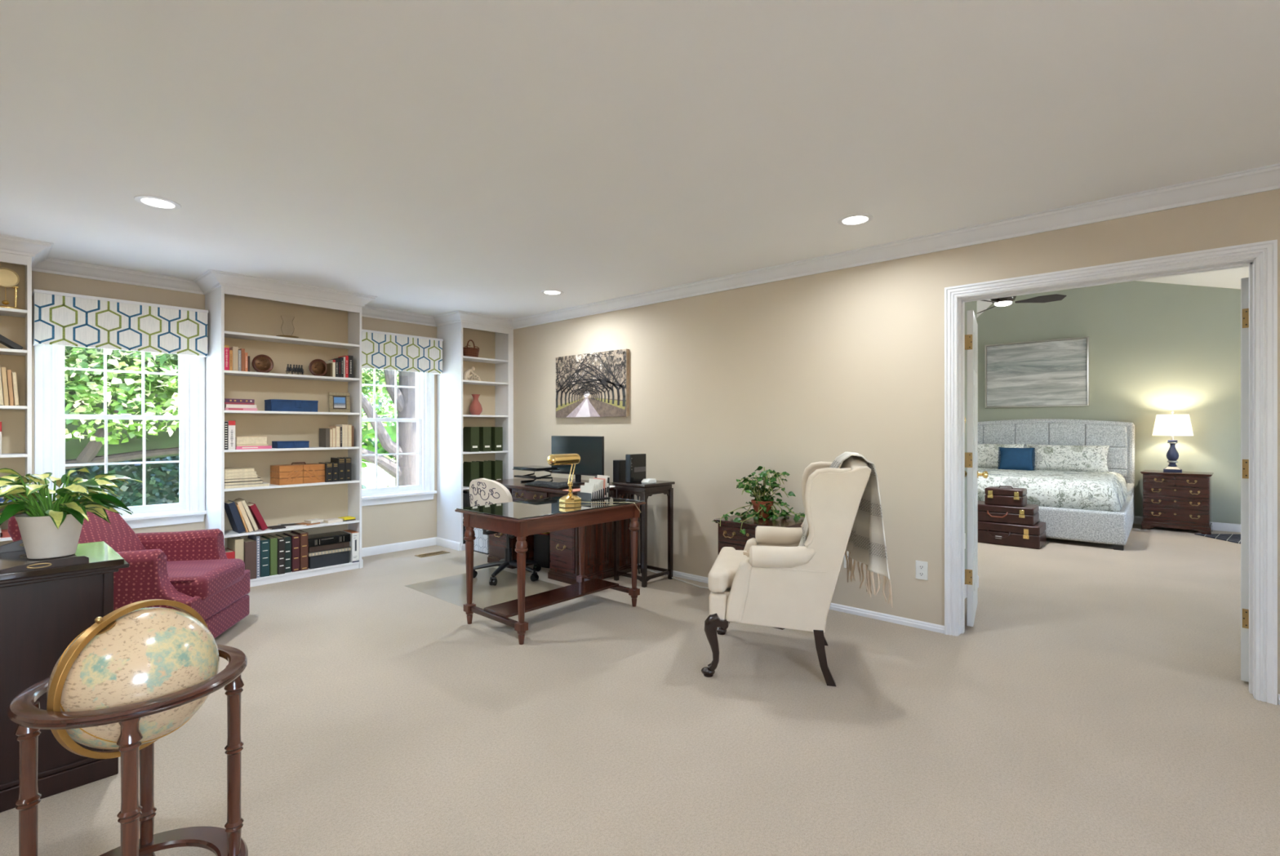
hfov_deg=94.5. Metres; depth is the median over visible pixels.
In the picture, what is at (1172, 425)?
table lamp
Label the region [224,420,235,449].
book
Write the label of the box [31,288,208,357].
window valance
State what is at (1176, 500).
chest
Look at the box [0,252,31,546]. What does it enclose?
bookcase
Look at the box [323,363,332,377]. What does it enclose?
book
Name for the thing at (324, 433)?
book
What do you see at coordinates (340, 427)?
book
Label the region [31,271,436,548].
wall
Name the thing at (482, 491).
office chair
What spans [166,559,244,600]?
seat cushion
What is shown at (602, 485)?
envelope
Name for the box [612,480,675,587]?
plant stand
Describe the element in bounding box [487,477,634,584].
desk
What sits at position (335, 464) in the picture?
book
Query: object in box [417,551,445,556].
grille
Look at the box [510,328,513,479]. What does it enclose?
trim
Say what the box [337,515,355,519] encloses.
book
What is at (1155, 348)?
wall
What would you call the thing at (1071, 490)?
quilt
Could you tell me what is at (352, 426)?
book
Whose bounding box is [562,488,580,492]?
folder
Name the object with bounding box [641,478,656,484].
power adapter
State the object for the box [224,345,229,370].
book
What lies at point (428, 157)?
ceiling
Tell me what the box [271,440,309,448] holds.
box
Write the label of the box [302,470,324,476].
drawer
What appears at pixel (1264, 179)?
trim
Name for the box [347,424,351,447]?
book
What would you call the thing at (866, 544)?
throw blanket
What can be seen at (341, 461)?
book
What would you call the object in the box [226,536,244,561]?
binder
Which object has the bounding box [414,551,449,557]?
floor vent
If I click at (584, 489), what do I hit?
envelope
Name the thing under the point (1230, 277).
ceiling
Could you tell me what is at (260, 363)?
decorative bowl
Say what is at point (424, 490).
window
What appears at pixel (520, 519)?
table
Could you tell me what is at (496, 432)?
magazine file
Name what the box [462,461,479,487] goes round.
magazine file
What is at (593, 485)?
envelope
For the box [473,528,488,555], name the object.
fabric bin
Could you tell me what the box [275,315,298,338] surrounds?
hurricane candle holder
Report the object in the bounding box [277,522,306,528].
book
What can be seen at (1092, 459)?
pillow
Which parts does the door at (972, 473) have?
panel, knob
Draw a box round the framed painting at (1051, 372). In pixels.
[985,337,1088,408]
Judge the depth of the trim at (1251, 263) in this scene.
3.10 m
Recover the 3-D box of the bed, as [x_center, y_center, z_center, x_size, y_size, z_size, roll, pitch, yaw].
[4.956,0.566,7.572,2.040,1.388,2.240,0,0,42]
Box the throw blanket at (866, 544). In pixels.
[742,452,893,608]
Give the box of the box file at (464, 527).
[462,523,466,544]
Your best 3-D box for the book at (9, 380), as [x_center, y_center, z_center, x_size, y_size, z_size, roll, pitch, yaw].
[-4.021,-0.253,3.777,0.170,0.226,0.031,0,0,42]
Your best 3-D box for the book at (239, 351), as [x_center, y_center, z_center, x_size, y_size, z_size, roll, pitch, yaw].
[-3.197,-0.527,4.693,0.161,0.165,0.018,0,0,42]
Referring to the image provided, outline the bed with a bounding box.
[977,418,1134,551]
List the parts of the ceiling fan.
blade, motor, lamp glass, blade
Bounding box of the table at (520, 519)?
[454,494,645,644]
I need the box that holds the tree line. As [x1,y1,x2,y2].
[361,370,399,467]
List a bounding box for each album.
[307,531,350,547]
[307,542,349,552]
[307,546,351,557]
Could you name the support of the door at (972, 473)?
in the wall at (788, 375)
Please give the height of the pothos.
0.429 m
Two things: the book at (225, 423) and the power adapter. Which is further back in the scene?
the power adapter
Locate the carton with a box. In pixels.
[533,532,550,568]
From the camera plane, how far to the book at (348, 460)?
5.25 m
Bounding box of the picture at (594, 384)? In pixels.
[555,348,629,417]
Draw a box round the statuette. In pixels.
[462,366,480,381]
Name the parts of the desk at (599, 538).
drawer, drawer, rail, drawer, handle, drawer, corner post, moulding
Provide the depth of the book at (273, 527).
4.87 m
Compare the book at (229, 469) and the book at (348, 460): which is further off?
the book at (348, 460)
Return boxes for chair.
[469,478,541,586]
[701,455,871,686]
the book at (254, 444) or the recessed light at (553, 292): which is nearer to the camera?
the book at (254, 444)
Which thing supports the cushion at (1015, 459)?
on the bed
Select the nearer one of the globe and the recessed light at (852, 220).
the globe
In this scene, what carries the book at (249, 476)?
on the book at (256, 478)
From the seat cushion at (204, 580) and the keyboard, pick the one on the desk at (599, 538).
the keyboard
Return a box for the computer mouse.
[571,484,580,488]
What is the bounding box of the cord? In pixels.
[647,569,708,588]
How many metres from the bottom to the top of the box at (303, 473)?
0.177 m
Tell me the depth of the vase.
6.29 m
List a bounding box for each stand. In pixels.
[7,644,248,855]
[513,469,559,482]
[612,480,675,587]
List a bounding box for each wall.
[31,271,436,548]
[513,188,1279,694]
[964,301,977,569]
[977,280,1240,524]
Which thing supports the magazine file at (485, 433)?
on the bookcase at (455, 398)
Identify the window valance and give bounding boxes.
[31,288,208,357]
[361,328,443,374]
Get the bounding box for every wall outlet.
[844,551,853,568]
[915,560,927,580]
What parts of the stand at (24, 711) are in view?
leg, leg, leg, leg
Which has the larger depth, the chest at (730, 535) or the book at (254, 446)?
the book at (254, 446)
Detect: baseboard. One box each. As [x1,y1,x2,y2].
[361,537,460,568]
[638,563,944,634]
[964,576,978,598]
[1133,515,1240,533]
[1277,693,1279,705]
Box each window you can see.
[34,343,206,528]
[361,368,436,506]
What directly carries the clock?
on the bookcase at (15, 325)
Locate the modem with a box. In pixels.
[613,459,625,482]
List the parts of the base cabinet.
cornice, corner post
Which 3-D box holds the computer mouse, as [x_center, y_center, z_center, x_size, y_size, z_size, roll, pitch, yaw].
[-0.532,0.480,4.842,0.062,0.034,0.103,0,0,42]
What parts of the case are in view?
lid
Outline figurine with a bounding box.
[284,364,304,374]
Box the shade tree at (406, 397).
[361,368,416,486]
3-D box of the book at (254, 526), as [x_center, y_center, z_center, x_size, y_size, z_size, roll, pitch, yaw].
[-3.154,0.696,4.750,0.170,0.262,0.124,0,0,42]
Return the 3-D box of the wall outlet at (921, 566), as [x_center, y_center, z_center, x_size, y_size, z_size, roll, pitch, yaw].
[1.770,0.895,3.720,0.072,0.116,0.010,0,0,42]
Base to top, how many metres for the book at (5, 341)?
0.176 m
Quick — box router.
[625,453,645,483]
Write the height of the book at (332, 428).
0.170 m
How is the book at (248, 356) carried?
on the bookcase at (250, 320)
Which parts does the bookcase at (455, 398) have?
panel, panel, shelf, shelf, shelf, shelf, panel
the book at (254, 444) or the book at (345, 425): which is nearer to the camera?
the book at (254, 444)
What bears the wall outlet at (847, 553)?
attached to the wall at (788, 375)
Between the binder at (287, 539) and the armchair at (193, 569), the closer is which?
the armchair at (193, 569)
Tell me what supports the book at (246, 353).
on the bookcase at (250, 320)
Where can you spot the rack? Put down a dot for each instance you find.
(587, 496)
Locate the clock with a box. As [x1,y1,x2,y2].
[0,267,22,309]
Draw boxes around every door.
[964,310,988,626]
[1240,277,1248,682]
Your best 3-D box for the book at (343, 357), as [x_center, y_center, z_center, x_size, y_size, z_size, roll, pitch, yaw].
[-2.671,-0.537,5.284,0.161,0.184,0.014,0,0,42]
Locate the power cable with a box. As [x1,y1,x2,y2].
[637,496,639,573]
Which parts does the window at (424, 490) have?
sash, sash, sill, casing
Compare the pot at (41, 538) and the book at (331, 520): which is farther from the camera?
the book at (331, 520)
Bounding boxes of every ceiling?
[0,0,1279,319]
[977,266,1248,317]
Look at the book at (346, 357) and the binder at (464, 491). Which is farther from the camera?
the binder at (464, 491)
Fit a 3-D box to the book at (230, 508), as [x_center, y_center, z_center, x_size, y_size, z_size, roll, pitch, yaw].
[-3.214,0.701,4.682,0.170,0.251,0.116,0,0,42]
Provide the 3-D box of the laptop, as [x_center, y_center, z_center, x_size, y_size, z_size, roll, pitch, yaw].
[-0.954,0.363,5.392,0.340,0.020,0.240,0,0,42]
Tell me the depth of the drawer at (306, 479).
5.06 m
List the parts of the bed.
panel, panel, panel, headboard, panel, footboard, panel, panel, panel, leg, rail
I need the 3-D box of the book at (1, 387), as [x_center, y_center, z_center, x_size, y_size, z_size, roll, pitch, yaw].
[-4.054,-0.266,3.740,0.170,0.251,0.041,0,0,42]
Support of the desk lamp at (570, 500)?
on the table at (520, 519)
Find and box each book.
[0,334,22,349]
[0,367,8,405]
[0,368,3,405]
[0,422,1,454]
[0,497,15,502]
[0,528,10,537]
[6,369,13,405]
[11,371,18,405]
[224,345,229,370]
[224,398,254,403]
[224,402,254,404]
[224,404,256,408]
[224,407,257,410]
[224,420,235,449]
[224,422,227,449]
[224,466,254,473]
[224,471,256,476]
[224,475,257,479]
[224,477,260,482]
[224,480,262,485]
[224,481,270,488]
[224,500,245,533]
[229,346,238,371]
[229,350,232,370]
[233,500,253,532]
[235,436,267,444]
[235,444,268,446]
[235,445,271,449]
[235,497,258,531]
[235,503,248,533]
[238,348,244,371]
[238,350,240,371]
[244,352,248,371]
[247,502,267,530]
[248,355,249,371]
[267,524,285,529]
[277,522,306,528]
[296,522,320,525]
[303,518,323,523]
[319,428,329,447]
[319,462,333,482]
[322,518,342,523]
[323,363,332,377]
[325,360,335,377]
[325,427,335,447]
[325,462,337,482]
[328,359,338,377]
[328,426,340,447]
[329,429,332,447]
[330,457,345,481]
[331,358,341,377]
[333,357,343,377]
[335,424,344,447]
[337,457,351,481]
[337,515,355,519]
[338,355,348,377]
[340,426,342,447]
[342,356,345,377]
[344,424,347,447]
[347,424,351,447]
[348,355,353,377]
[351,426,353,447]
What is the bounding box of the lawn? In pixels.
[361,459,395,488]
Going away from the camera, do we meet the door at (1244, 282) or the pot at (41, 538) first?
the pot at (41, 538)
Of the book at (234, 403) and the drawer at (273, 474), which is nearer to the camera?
the book at (234, 403)
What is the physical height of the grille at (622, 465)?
0.140 m
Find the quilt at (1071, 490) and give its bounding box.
[977,467,1127,511]
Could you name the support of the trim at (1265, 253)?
attached to the wall at (788, 375)
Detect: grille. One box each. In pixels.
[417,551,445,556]
[619,462,625,479]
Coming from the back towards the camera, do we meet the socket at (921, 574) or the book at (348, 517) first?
the book at (348, 517)
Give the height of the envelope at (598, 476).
0.158 m
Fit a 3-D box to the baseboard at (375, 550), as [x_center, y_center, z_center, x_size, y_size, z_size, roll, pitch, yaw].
[-2.350,1.218,5.858,0.475,0.084,1.003,0,0,42]
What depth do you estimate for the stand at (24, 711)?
1.43 m
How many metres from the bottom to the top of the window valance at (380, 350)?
0.366 m
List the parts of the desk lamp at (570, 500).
lamp shade, stem, arm, cord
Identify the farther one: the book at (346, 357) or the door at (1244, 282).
the book at (346, 357)
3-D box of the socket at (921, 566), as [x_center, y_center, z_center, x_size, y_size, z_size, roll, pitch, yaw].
[1.768,0.873,3.718,0.034,0.034,0.004,0,0,42]
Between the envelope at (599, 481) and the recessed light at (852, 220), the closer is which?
the recessed light at (852, 220)
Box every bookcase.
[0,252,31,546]
[204,285,361,587]
[436,321,510,551]
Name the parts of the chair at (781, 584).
leg, rail, leg, seat frame, arm, arm, arm, arm, panel, panel, leg, leg, backrest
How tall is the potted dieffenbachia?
0.331 m
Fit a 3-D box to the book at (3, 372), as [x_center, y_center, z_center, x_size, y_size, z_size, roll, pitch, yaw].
[-4.036,-0.260,3.760,0.170,0.241,0.034,0,0,42]
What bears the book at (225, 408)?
on the bookcase at (250, 320)
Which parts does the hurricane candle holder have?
dish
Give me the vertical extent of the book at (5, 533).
0.035 m
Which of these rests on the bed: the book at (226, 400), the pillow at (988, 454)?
the pillow at (988, 454)
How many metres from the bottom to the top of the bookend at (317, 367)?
0.156 m
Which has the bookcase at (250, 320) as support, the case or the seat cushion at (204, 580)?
the case
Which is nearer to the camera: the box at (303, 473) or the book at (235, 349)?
the book at (235, 349)
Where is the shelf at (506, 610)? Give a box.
[484,578,618,618]
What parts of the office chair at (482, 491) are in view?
arm, backrest, arm, arm, arm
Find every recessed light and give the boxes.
[133,195,181,209]
[541,289,563,295]
[836,213,873,226]
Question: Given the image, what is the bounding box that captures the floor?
[0,524,1279,855]
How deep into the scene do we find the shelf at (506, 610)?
3.93 m
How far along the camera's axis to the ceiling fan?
5.85 m
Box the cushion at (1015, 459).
[997,447,1035,471]
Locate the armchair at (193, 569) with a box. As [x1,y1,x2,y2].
[8,509,249,638]
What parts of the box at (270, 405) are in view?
lid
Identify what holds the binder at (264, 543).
on the bookcase at (250, 320)
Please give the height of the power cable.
0.786 m
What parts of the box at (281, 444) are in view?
lid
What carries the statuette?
on the bookcase at (455, 398)
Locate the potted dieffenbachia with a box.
[0,466,142,559]
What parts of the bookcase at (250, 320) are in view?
panel, panel, shelf, shelf, shelf, shelf, shelf, shelf, panel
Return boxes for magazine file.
[462,426,479,452]
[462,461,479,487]
[475,461,491,479]
[479,426,491,451]
[488,460,502,480]
[491,426,502,451]
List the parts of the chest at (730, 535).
handle, drawer, drawer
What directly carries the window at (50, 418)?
in the wall at (397, 522)
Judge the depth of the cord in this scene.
4.84 m
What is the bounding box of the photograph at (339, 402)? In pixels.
[333,397,345,408]
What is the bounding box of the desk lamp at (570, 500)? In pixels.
[546,453,640,512]
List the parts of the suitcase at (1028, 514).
handle, lid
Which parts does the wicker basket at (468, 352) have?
handle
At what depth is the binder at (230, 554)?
4.61 m
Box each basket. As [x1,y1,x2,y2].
[462,339,479,357]
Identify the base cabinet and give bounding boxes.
[0,539,129,813]
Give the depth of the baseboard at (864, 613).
3.92 m
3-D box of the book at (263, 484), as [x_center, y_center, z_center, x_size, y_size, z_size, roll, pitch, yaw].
[-3.165,0.458,4.737,0.170,0.024,0.310,0,0,42]
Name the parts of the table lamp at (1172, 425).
lamp shade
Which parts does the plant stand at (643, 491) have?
leg, leg, leg, leg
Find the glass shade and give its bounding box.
[280,315,294,335]
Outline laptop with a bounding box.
[513,465,557,471]
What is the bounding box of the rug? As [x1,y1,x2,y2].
[1194,533,1240,544]
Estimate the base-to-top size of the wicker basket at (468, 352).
0.196 m
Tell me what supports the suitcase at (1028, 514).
on the suitcase at (993, 533)
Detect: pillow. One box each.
[977,444,1024,468]
[1026,444,1109,472]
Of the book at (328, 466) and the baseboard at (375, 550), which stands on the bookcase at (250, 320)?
the book at (328, 466)
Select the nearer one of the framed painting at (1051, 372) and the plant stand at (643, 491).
the plant stand at (643, 491)
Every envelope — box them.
[580,485,592,499]
[584,482,595,498]
[588,481,599,498]
[589,478,601,497]
[593,477,605,496]
[596,475,607,497]
[600,480,603,490]
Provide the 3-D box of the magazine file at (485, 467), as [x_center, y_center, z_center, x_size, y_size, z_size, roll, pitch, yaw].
[-1.715,0.486,6.389,0.236,0.262,0.098,0,0,42]
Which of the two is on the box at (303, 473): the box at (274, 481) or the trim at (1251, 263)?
the box at (274, 481)
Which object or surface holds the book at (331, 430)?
on the bookcase at (250, 320)
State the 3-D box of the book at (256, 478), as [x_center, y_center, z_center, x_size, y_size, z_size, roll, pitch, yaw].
[-3.187,0.409,4.713,0.170,0.023,0.245,0,0,42]
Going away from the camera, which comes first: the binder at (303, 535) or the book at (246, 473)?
the book at (246, 473)
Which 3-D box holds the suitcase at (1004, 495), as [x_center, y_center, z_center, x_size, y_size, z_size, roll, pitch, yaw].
[4.005,0.738,6.483,0.360,0.206,0.271,0,0,42]
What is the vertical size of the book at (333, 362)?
0.150 m
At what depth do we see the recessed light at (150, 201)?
3.09 m
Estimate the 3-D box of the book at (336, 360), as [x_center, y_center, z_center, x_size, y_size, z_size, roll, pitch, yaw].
[-2.713,-0.525,5.236,0.161,0.160,0.024,0,0,42]
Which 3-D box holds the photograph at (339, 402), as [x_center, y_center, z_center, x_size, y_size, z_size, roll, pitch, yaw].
[-2.681,-0.228,5.283,0.090,0.095,0.002,0,-10,-34]
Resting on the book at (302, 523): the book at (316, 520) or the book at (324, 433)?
the book at (316, 520)
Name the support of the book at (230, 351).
on the bookcase at (250, 320)
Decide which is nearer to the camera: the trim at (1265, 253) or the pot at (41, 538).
the pot at (41, 538)
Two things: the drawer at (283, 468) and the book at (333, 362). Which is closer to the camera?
the drawer at (283, 468)
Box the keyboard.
[524,480,568,488]
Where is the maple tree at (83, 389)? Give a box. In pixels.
[64,346,179,469]
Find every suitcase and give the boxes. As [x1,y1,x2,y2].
[977,500,1039,525]
[977,520,1045,549]
[984,485,1026,506]
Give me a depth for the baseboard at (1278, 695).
2.70 m
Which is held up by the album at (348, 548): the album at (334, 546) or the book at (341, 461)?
the album at (334, 546)
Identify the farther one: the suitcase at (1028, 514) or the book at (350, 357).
the suitcase at (1028, 514)
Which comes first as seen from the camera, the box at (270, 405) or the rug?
the box at (270, 405)
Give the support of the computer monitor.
on the desk at (599, 538)
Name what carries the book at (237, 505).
on the bookcase at (250, 320)
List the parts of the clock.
pillar frame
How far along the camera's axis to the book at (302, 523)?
5.05 m
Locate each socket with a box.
[918,564,924,569]
[918,571,924,577]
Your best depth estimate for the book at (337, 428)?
5.20 m
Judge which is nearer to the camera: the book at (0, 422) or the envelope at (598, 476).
the book at (0, 422)
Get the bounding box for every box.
[264,399,318,412]
[269,462,324,485]
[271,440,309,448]
[342,529,359,563]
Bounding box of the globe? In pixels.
[46,599,219,759]
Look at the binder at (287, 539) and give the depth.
4.91 m
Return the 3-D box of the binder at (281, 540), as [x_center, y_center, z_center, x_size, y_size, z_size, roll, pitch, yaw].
[-3.019,1.050,4.923,0.221,0.295,0.048,0,0,42]
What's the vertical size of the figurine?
0.094 m
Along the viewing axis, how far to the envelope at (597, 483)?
4.27 m
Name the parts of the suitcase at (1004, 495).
lid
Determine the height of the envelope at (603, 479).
0.138 m
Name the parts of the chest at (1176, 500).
drawer, drawer, drawer, drawer, moulding, drawer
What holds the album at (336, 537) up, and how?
on the album at (334, 546)
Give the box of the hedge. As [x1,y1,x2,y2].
[65,455,367,507]
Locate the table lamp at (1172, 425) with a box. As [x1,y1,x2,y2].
[1152,411,1193,472]
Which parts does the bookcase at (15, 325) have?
shelf, shelf, shelf, shelf, shelf, panel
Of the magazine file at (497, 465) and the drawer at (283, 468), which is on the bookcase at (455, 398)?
the magazine file at (497, 465)
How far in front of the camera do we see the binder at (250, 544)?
4.69 m
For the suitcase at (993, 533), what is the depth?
6.31 m
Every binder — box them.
[224,547,235,559]
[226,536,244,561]
[244,537,256,579]
[248,534,260,577]
[260,536,269,577]
[262,534,277,575]
[271,534,284,574]
[276,533,291,573]
[283,532,299,572]
[291,529,307,570]
[462,489,471,506]
[462,493,466,516]
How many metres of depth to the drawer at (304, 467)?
5.07 m
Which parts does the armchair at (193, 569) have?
backrest, arm, arm, panel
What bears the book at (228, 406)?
on the book at (225, 408)
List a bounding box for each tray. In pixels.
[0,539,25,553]
[0,555,88,573]
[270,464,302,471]
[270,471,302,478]
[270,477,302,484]
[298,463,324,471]
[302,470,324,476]
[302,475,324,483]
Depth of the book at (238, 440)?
4.70 m
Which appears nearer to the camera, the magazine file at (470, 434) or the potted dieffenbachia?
the potted dieffenbachia
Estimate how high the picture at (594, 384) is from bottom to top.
0.612 m
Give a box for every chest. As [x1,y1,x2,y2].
[713,511,804,630]
[1140,470,1213,534]
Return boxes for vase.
[469,394,482,415]
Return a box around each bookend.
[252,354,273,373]
[308,359,326,376]
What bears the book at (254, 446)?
on the bookcase at (250, 320)
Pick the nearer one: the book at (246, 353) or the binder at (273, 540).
the book at (246, 353)
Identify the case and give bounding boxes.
[307,551,349,568]
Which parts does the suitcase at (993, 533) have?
handle, lid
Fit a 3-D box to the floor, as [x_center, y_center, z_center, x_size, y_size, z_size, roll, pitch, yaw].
[1.411,1.290,4.168,8.640,0.060,12.700,0,0,42]
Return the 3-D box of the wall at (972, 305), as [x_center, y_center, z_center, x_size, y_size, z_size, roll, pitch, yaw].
[1.356,-0.490,5.075,2.470,3.500,1.179,0,0,42]
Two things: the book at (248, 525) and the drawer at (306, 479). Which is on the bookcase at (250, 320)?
the book at (248, 525)
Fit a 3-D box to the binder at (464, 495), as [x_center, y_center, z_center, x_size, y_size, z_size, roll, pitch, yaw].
[-1.885,0.799,6.196,0.200,0.240,0.050,0,0,42]
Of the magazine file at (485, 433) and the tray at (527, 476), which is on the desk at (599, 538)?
the tray at (527, 476)
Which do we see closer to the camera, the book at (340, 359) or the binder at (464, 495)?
the book at (340, 359)
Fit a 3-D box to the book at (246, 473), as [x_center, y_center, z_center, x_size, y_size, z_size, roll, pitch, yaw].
[-3.196,0.361,4.702,0.170,0.027,0.218,0,0,42]
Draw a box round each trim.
[0,163,1279,329]
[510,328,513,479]
[944,239,1277,705]
[957,257,1256,699]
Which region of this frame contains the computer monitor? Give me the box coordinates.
[551,435,604,484]
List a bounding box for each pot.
[14,511,87,559]
[751,499,773,518]
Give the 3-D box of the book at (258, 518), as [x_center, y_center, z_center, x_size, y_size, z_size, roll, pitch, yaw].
[-3.113,0.716,4.796,0.170,0.221,0.128,0,0,42]
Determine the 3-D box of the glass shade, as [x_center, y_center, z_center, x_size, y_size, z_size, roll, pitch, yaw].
[-2.966,-0.849,4.983,0.100,0.181,0.100,0,0,42]
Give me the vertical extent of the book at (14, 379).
0.216 m
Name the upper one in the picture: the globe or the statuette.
the statuette
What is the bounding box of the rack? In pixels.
[577,476,610,500]
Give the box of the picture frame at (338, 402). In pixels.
[328,392,350,413]
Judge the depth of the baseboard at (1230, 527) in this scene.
7.23 m
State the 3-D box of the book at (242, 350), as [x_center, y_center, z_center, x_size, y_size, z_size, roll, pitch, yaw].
[-3.182,-0.535,4.710,0.160,0.180,0.024,0,0,42]
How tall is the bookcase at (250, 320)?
2.438 m
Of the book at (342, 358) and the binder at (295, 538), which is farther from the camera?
the book at (342, 358)
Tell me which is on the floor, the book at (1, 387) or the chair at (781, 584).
the chair at (781, 584)
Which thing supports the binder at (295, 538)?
on the bookcase at (250, 320)
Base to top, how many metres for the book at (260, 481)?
0.024 m
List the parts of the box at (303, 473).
hinge arm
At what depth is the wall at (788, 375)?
4.19 m
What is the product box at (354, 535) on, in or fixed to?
on the bookcase at (250, 320)
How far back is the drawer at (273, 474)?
4.92 m
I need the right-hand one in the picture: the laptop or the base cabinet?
the laptop
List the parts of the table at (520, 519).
leg, leg, glass, leg, leg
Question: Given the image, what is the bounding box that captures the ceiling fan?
[977,293,1066,314]
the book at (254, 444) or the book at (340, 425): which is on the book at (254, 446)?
the book at (254, 444)
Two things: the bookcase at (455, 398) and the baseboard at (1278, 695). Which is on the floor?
the bookcase at (455, 398)
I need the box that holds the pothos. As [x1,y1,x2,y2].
[712,466,804,534]
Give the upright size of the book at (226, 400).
0.028 m
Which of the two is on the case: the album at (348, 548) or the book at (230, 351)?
the album at (348, 548)
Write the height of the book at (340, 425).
0.200 m
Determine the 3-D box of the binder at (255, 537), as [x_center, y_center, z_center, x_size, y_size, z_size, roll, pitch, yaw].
[-3.135,1.030,4.808,0.221,0.335,0.024,0,0,42]
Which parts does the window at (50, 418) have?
sash, sash, sill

